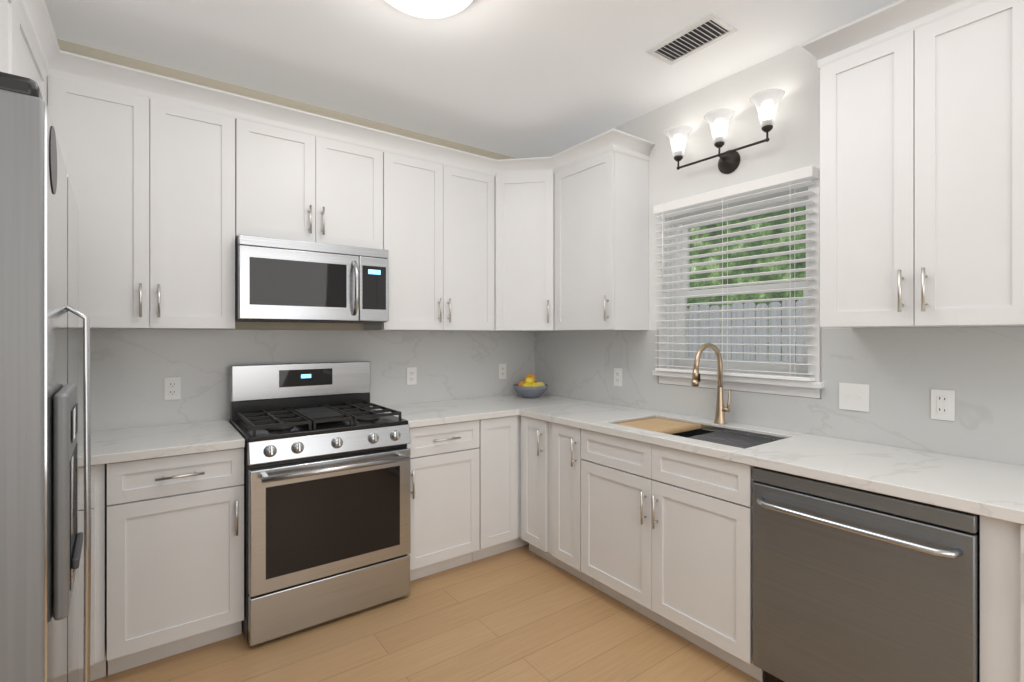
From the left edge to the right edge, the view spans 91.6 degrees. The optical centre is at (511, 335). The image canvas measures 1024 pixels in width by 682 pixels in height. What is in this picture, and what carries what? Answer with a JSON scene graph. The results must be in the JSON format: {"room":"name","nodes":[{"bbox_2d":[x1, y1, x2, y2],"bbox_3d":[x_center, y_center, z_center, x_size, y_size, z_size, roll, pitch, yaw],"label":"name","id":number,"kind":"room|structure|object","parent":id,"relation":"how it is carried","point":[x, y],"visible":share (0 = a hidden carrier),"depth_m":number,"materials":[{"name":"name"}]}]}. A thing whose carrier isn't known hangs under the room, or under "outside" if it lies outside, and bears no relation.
{"room":"kitchen","nodes":[
{"label":"kitchen","id":0,"kind":"room"},
{"bbox_2d":[47,39,534,432],"bbox_3d":[-1.264,-0.005,3.004,3.720,2.760,0.110,0,0,-36],"label":"wall","id":1,"kind":"structure","parent":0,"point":[129,367],"depth_m":2.83,"materials":[{"name":"stone"}]},
{"bbox_2d":[48,76,234,328],"bbox_3d":[-1.734,-0.558,2.383,0.688,1.053,0.360,0,0,-36],"label":"upper cabinet","id":2,"kind":"object","parent":1,"relation":"attached to","point":[152,182],"visible":0.92,"depth_m":2.26,"materials":[{"name":"white paint"}]},
{"bbox_2d":[164,377,180,399],"bbox_3d":[-1.754,0.275,2.573,0.072,0.118,0.009,0,0,-36],"label":"electrical outlet","id":3,"kind":"object","parent":1,"relation":"attached to","point":[172,388],"visible":1,"depth_m":2.57,"materials":[{"name":"white plastic"}]},
{"bbox_2d":[235,118,382,249],"bbox_3d":[-1.147,-0.789,2.810,0.760,0.592,0.360,0,0,-36],"label":"upper cabinet","id":4,"kind":"object","parent":1,"relation":"attached to","point":[292,185],"visible":0.83,"depth_m":2.66,"materials":[{"name":"white paint"}]},
{"bbox_2d":[235,234,388,323],"bbox_3d":[-1.112,-0.281,2.762,0.756,0.412,0.473,0,0,-36],"label":"over-the-range microwave","id":5,"kind":"object","parent":4,"relation":"attached to","point":[284,280],"visible":1,"depth_m":2.59,"materials":[{"name":"grey metal"}]},
{"bbox_2d":[407,367,416,384],"bbox_3d":[-0.676,0.275,3.357,0.072,0.118,0.009,0,0,-36],"label":"electrical outlet","id":6,"kind":"object","parent":1,"relation":"attached to","point":[411,375],"visible":1,"depth_m":3.35,"materials":[{"name":"white plastic"}]},
{"bbox_2d":[364,152,494,330],"bbox_3d":[-0.520,-0.558,3.265,0.786,1.053,0.360,0,0,-36],"label":"upper cabinet","id":7,"kind":"object","parent":1,"relation":"attached to","point":[439,232],"visible":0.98,"depth_m":3.12,"materials":[{"name":"white paint"}]},
{"bbox_2d":[498,363,505,378],"bbox_3d":[-0.072,0.275,3.796,0.072,0.118,0.009,0,0,-36],"label":"electrical outlet","id":8,"kind":"object","parent":1,"relation":"attached to","point":[501,371],"visible":1,"depth_m":3.79,"materials":[{"name":"white plastic"}]},
{"bbox_2d":[493,173,559,330],"bbox_3d":[0.120,-0.558,3.574,0.607,1.053,0.612,0,0,-36],"label":"upper cabinet","id":9,"kind":"object","parent":1,"relation":"attached to","point":[524,252],"visible":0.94,"depth_m":3.35,"materials":[{"name":"white paint"}]},
{"bbox_2d":[17,0,654,176],"bbox_3d":[-0.259,-1.126,2.191,2.848,0.102,1.756,0,0,-36],"label":"crown molding","id":10,"kind":"structure","parent":9,"relation":"attached to","point":[57,62],"depth_m":2.57,"materials":[{"name":"white paint"}]},
{"bbox_2d":[90,544,760,681],"bbox_3d":[0.290,1.400,0.865,3.720,0.050,5.400,0,0,-36],"label":"floor","id":11,"kind":"structure","parent":0,"point":[524,613],"depth_m":2.21,"materials":[{"name":"brown wood"}]},
{"bbox_2d":[0,72,90,681],"bbox_3d":[-1.353,0.476,0.935,0.870,1.797,0.944,0,0,-36],"label":"refrigerator","id":12,"kind":"object","parent":11,"relation":"on","point":[41,539],"visible":1,"depth_m":0.81,"materials":[{"name":"metal"}]},
{"bbox_2d":[79,464,106,681],"bbox_3d":[-2.111,0.937,1.921,0.867,0.876,0.664,0,0,-36],"label":"base cabinet","id":13,"kind":"object","parent":11,"relation":"on","point":[98,641],"visible":0.19,"depth_m":1.94,"materials":[{"name":"white paint"}]},
{"bbox_2d":[107,448,243,674],"bbox_3d":[-1.561,0.937,2.320,0.479,0.876,0.664,0,0,-36],"label":"base cabinet","id":14,"kind":"object","parent":11,"relation":"on","point":[175,554],"visible":0.98,"depth_m":2.07,"materials":[{"name":"white paint"}]},
{"bbox_2d":[229,361,410,645],"bbox_3d":[-1.008,0.767,2.620,0.756,1.215,0.734,0,0,-36],"label":"range","id":15,"kind":"object","parent":11,"relation":"on","point":[327,493],"visible":1,"depth_m":2.40,"materials":[{"name":"grey metal"}]},
{"bbox_2d":[407,420,478,580],"bbox_3d":[-0.556,0.937,3.051,0.471,0.876,0.664,0,0,-36],"label":"base cabinet","id":16,"kind":"object","parent":11,"relation":"on","point":[444,496],"visible":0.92,"depth_m":2.82,"materials":[{"name":"white paint"}]},
{"bbox_2d":[472,415,528,561],"bbox_3d":[-0.002,0.937,3.475,0.917,0.876,0.629,0,0,-36],"label":"base cabinet","id":17,"kind":"object","parent":11,"relation":"on","point":[499,484],"visible":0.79,"depth_m":3.04,"materials":[{"name":"white paint"}]},
{"bbox_2d":[520,416,557,565],"bbox_3d":[0.356,0.937,3.199,0.664,0.876,0.274,0,0,-36],"label":"base cabinet","id":18,"kind":"object","parent":11,"relation":"on","point":[534,483],"visible":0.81,"depth_m":3.01,"materials":[{"name":"white paint"}]},
{"bbox_2d":[549,422,592,585],"bbox_3d":[0.523,0.937,2.970,0.664,0.876,0.286,0,0,-36],"label":"base cabinet","id":19,"kind":"object","parent":11,"relation":"on","point":[565,459],"visible":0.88,"depth_m":2.79,"materials":[{"name":"white paint"}]},
{"bbox_2d":[581,429,763,681],"bbox_3d":[0.885,0.937,2.472,0.664,0.876,0.936,0,0,-36],"label":"base cabinet","id":20,"kind":"object","parent":11,"relation":"on","point":[677,559],"visible":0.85,"depth_m":2.21,"materials":[{"name":"white paint"}]},
{"bbox_2d":[753,467,979,681],"bbox_3d":[1.337,0.941,1.817,0.682,0.868,0.638,0,0,-36],"label":"dishwasher","id":21,"kind":"object","parent":11,"relation":"on","point":[850,584],"visible":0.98,"depth_m":1.62,"materials":[{"name":"grey metal"}]},
{"bbox_2d":[980,515,1023,681],"bbox_3d":[1.748,0.937,1.284,0.664,0.876,0.698,0,0,-36],"label":"base cabinet","id":22,"kind":"object","parent":11,"relation":"on","point":[1001,600],"visible":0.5,"depth_m":1.37,"materials":[{"name":"white paint"}]},
{"bbox_2d":[45,0,897,157],"bbox_3d":[0.290,-1.410,0.865,3.720,0.050,5.400,0,0,-36],"label":"ceiling","id":23,"kind":"structure","parent":0,"point":[528,78],"depth_m":2.43,"materials":[{"name":"paint"}]},
{"bbox_2d":[385,0,472,17],"bbox_3d":[-0.335,-1.349,1.917,0.430,0.072,0.430,0,0,-36],"label":"flush ceiling light","id":24,"kind":"object","parent":23,"relation":"attached to","point":[431,8],"visible":1,"depth_m":2.00,"materials":[{"name":"white glass"}]},
{"bbox_2d":[646,13,737,64],"bbox_3d":[0.837,-1.380,2.340,0.200,0.010,0.360,0,0,-36],"label":"ceiling vent","id":25,"kind":"object","parent":23,"relation":"in","point":[707,31],"visible":1,"depth_m":2.33,"materials":[{"name":"grey metal"}]},
{"bbox_2d":[535,0,1023,465],"bbox_3d":[1.778,-0.005,1.946,0.182,2.760,5.200,0,0,-36],"label":"wall","id":26,"kind":"structure","parent":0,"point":[903,372],"depth_m":2.38,"materials":[{"name":"paint"}]},
{"bbox_2d":[555,151,648,330],"bbox_3d":[0.551,-0.558,3.191,0.360,1.053,0.516,0,0,-36],"label":"upper cabinet","id":27,"kind":"object","parent":26,"relation":"attached to","point":[601,242],"visible":1,"depth_m":3.03,"materials":[{"name":"white paint"}]},
{"bbox_2d":[614,368,621,385],"bbox_3d":[0.696,0.275,3.273,0.009,0.118,0.072,0,0,-36],"label":"electrical outlet","id":28,"kind":"object","parent":26,"relation":"attached to","point":[617,376],"visible":1,"depth_m":3.27,"materials":[{"name":"white plastic"}]},
{"bbox_2d":[664,89,785,173],"bbox_3d":[1.091,-1.008,2.609,0.172,0.290,0.656,0,0,-36],"label":"sconce","id":29,"kind":"object","parent":26,"relation":"attached to","point":[766,102],"visible":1,"depth_m":2.57,"materials":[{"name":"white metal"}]},
{"bbox_2d":[652,179,823,397],"bbox_3d":[1.202,-0.215,2.689,0.200,1.010,0.936,0,0,-36],"label":"window","id":30,"kind":"structure","parent":26,"relation":"in","point":[811,389],"depth_m":2.65,"materials":[{"name":"white plastic"}]},
{"bbox_2d":[654,165,818,380],"bbox_3d":[1.129,-0.281,2.636,0.077,0.984,0.884,0,0,-36],"label":"window blinds","id":31,"kind":"object","parent":30,"relation":"attached to","point":[792,179],"visible":0.98,"depth_m":2.56,"materials":[{"name":"white plastic"}]},
{"bbox_2d":[839,383,868,411],"bbox_3d":[1.491,0.270,2.173,0.016,0.118,0.116,0,0,-36],"label":"switch plate","id":32,"kind":"object","parent":26,"relation":"attached to","point":[853,397],"visible":1,"depth_m":2.17,"materials":[{"name":"white plastic"}]},
{"bbox_2d":[820,0,1023,327],"bbox_3d":[1.533,-0.558,1.839,0.360,1.053,0.613,0,0,-36],"label":"upper cabinet","id":33,"kind":"object","parent":26,"relation":"attached to","point":[921,176],"visible":1,"depth_m":1.72,"materials":[{"name":"white paint"}]},
{"bbox_2d":[931,389,954,420],"bbox_3d":[1.670,0.270,1.932,0.009,0.118,0.072,0,0,-36],"label":"outlet","id":34,"kind":"object","parent":26,"relation":"attached to","point":[942,404],"visible":1,"depth_m":1.93,"materials":[{"name":"white plastic"}]},
{"bbox_3d":[-1.174,-0.005,-0.199,0.100,2.760,5.200,0,0,-36],"label":"wall","id":35,"kind":"structure","parent":0,"visible":0},
{"bbox_2d":[0,0,27,77],"bbox_3d":[-1.526,-0.795,0.943,0.669,0.580,1.221,0,0,-36],"label":"upper cabinet","id":36,"kind":"object","parent":35,"relation":"attached to","point":[19,55],"depth_m":1.56,"materials":[{"name":"white paint"}]},
{"bbox_2d":[28,29,46,103],"bbox_3d":[-2.004,-0.795,1.601,0.669,0.580,0.639,0,0,-36],"label":"upper cabinet","id":37,"kind":"object","parent":35,"relation":"attached to","point":[36,71],"depth_m":1.89,"materials":[{"name":"white paint"}]},
{"bbox_2d":[79,420,244,466],"bbox_3d":[-1.918,0.479,2.066,1.353,0.037,0.636,0,0,-36],"label":"countertop","id":38,"kind":"structure","parent":35,"relation":"attached to","point":[139,443],"depth_m":2.18,"materials":[{"name":"stone"}]},
{"bbox_2d":[375,398,514,427],"bbox_3d":[-0.453,0.479,3.129,0.729,0.037,0.638,0,0,-36],"label":"countertop","id":39,"kind":"structure","parent":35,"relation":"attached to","point":[461,410],"depth_m":3.05,"materials":[{"name":"stone"}]},
{"bbox_2d":[487,394,582,405],"bbox_3d":[0.121,0.479,3.546,0.390,0.037,0.638,0,0,-36],"label":"countertop","id":40,"kind":"structure","parent":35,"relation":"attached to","point":[543,399],"depth_m":3.57,"materials":[{"name":"stone"}]},
{"bbox_2d":[482,397,1023,524],"bbox_3d":[1.076,0.479,2.201,0.654,0.037,3.938,0,0,-36],"label":"countertop","id":41,"kind":"structure","parent":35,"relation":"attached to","point":[991,489],"depth_m":1.83,"materials":[{"name":"stone"}]},
{"bbox_2d":[513,374,547,397],"bbox_3d":[0.138,0.373,3.702,0.265,0.174,0.265,0,0,-36],"label":"fruit bowl","id":42,"kind":"object","parent":41,"relation":"on","point":[529,387],"visible":1,"depth_m":3.63,"materials":[{"name":"grey"}]},
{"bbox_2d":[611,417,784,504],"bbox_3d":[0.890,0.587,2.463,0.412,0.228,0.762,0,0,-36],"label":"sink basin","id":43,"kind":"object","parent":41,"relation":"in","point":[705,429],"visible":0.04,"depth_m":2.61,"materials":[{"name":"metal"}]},
{"bbox_2d":[614,417,701,433],"bbox_3d":[0.758,0.485,2.645,0.402,0.022,0.296,0,0,-36],"label":"cutting board","id":44,"kind":"object","parent":43,"relation":"on","point":[662,425],"visible":0.6,"depth_m":2.62,"materials":[{"name":"brown wood"}]},
{"bbox_2d":[688,430,778,448],"bbox_3d":[1.006,0.490,2.303,0.402,0.010,0.310,0,0,-36],"label":"drying rack","id":45,"kind":"object","parent":43,"relation":"on","point":[735,439],"visible":0.62,"depth_m":2.34,"materials":[{"name":"grey metal"}]},
{"bbox_2d":[691,343,730,423],"bbox_3d":[1.012,0.250,2.538,0.270,0.422,0.082,0,0,-36],"label":"faucet","id":46,"kind":"object","parent":41,"relation":"on","point":[721,409],"visible":1,"depth_m":2.58,"materials":[{"name":"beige metal"}]},
{"label":"outside","id":47,"kind":"structure","parent":0,"visible":0},
{"bbox_2d":[687,206,805,360],"bbox_3d":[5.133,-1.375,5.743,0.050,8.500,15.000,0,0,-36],"label":"trees","id":48,"kind":"object","parent":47,"point":[755,261],"depth_m":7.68,"materials":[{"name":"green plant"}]},
{"bbox_3d":[1.909,-0.558,1.322,0.360,1.053,0.658,0,0,-36],"label":"upper cabinet","id":49,"kind":"object","parent":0,"visible":0},
{"bbox_2d":[802,0,987,68],"bbox_3d":[1.711,-1.126,1.586,0.370,0.102,1.327,0,0,-36],"label":"crown molding","id":50,"kind":"structure","parent":49,"relation":"attached to","point":[891,21],"depth_m":1.82,"materials":[{"name":"white paint"}]},
{"bbox_3d":[3.163,1.800,4.311,4.820,0.050,15.000,0,0,-36],"label":"ground","id":51,"kind":"structure","parent":0,"visible":0},
{"bbox_2d":[687,299,802,361],"bbox_3d":[3.411,0.695,4.548,0.060,2.160,9.092,0,0,-36],"label":"fence","id":52,"kind":"object","parent":51,"relation":"on","point":[777,313],"depth_m":5.54,"materials":[{"name":"grey wood"}]}
]}

